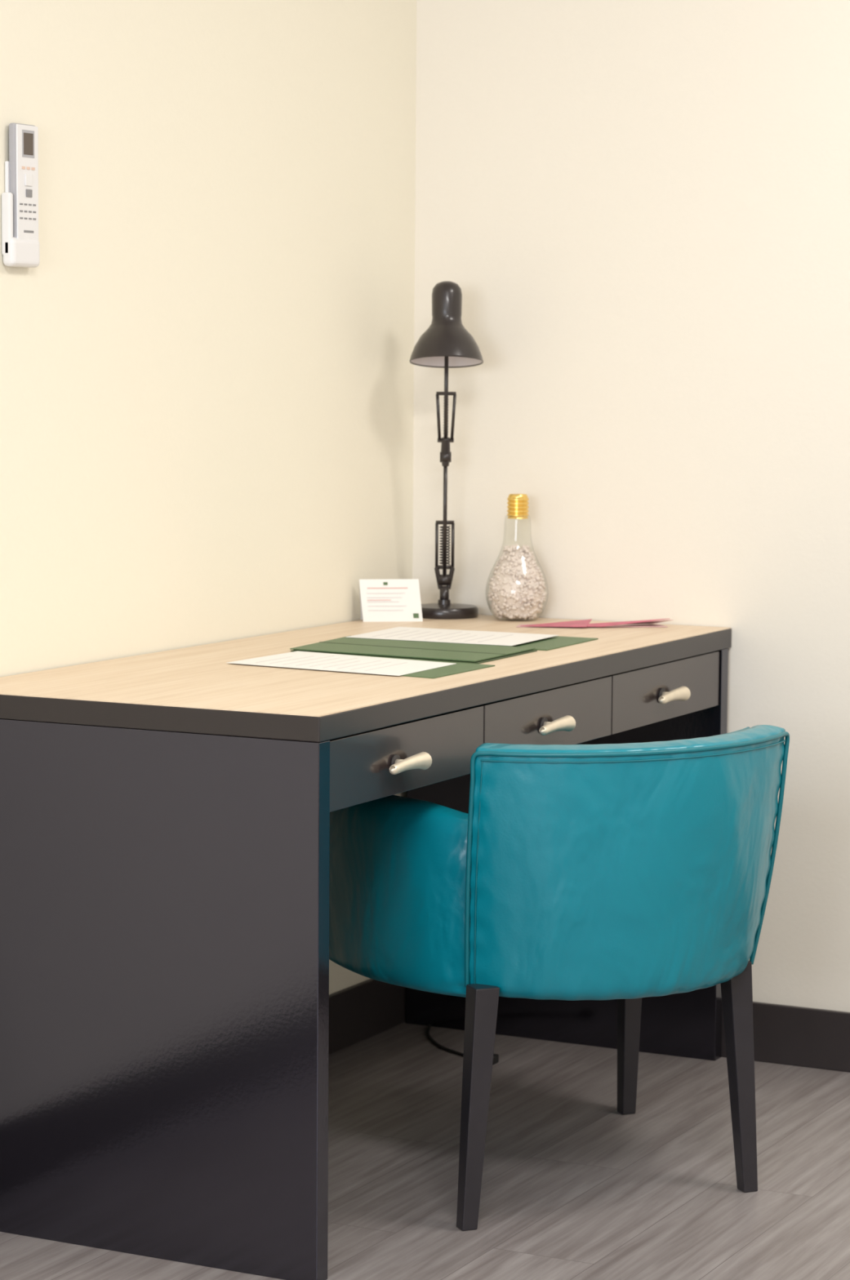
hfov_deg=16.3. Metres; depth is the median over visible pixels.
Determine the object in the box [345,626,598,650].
folder
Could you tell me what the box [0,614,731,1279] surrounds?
writing desk
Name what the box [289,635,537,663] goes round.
folder
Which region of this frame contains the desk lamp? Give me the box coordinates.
[408,280,483,618]
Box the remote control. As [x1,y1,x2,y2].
[1,122,39,267]
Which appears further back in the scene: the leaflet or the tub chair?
the leaflet
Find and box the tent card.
[359,578,422,622]
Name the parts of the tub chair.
arm, leg, backrest, leg, leg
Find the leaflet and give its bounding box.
[515,618,673,626]
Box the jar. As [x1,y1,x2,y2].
[485,493,548,621]
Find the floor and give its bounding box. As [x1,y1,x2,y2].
[0,1022,849,1279]
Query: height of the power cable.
0.016 m
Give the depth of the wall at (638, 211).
5.19 m
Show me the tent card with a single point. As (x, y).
(384, 600)
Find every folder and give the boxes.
[226,651,494,678]
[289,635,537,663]
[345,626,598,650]
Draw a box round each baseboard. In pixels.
[328,978,405,1054]
[721,1001,849,1072]
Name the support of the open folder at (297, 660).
on the writing desk
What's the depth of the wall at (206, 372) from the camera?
4.75 m
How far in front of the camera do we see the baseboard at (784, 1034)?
5.17 m
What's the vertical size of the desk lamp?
0.597 m
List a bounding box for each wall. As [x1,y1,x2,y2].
[0,0,416,995]
[412,0,849,1012]
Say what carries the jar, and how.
on the writing desk
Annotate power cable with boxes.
[426,1024,498,1064]
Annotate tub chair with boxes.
[328,724,789,1231]
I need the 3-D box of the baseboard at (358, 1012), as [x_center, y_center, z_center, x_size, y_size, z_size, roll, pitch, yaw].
[-1.385,0.897,2.867,0.012,0.104,6.000,3,6,27]
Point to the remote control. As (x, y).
(20, 200)
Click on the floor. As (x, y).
(574, 1186)
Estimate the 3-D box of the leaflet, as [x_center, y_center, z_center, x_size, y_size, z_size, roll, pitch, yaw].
[0.295,-0.030,5.171,0.277,0.014,0.076,0,5,-4]

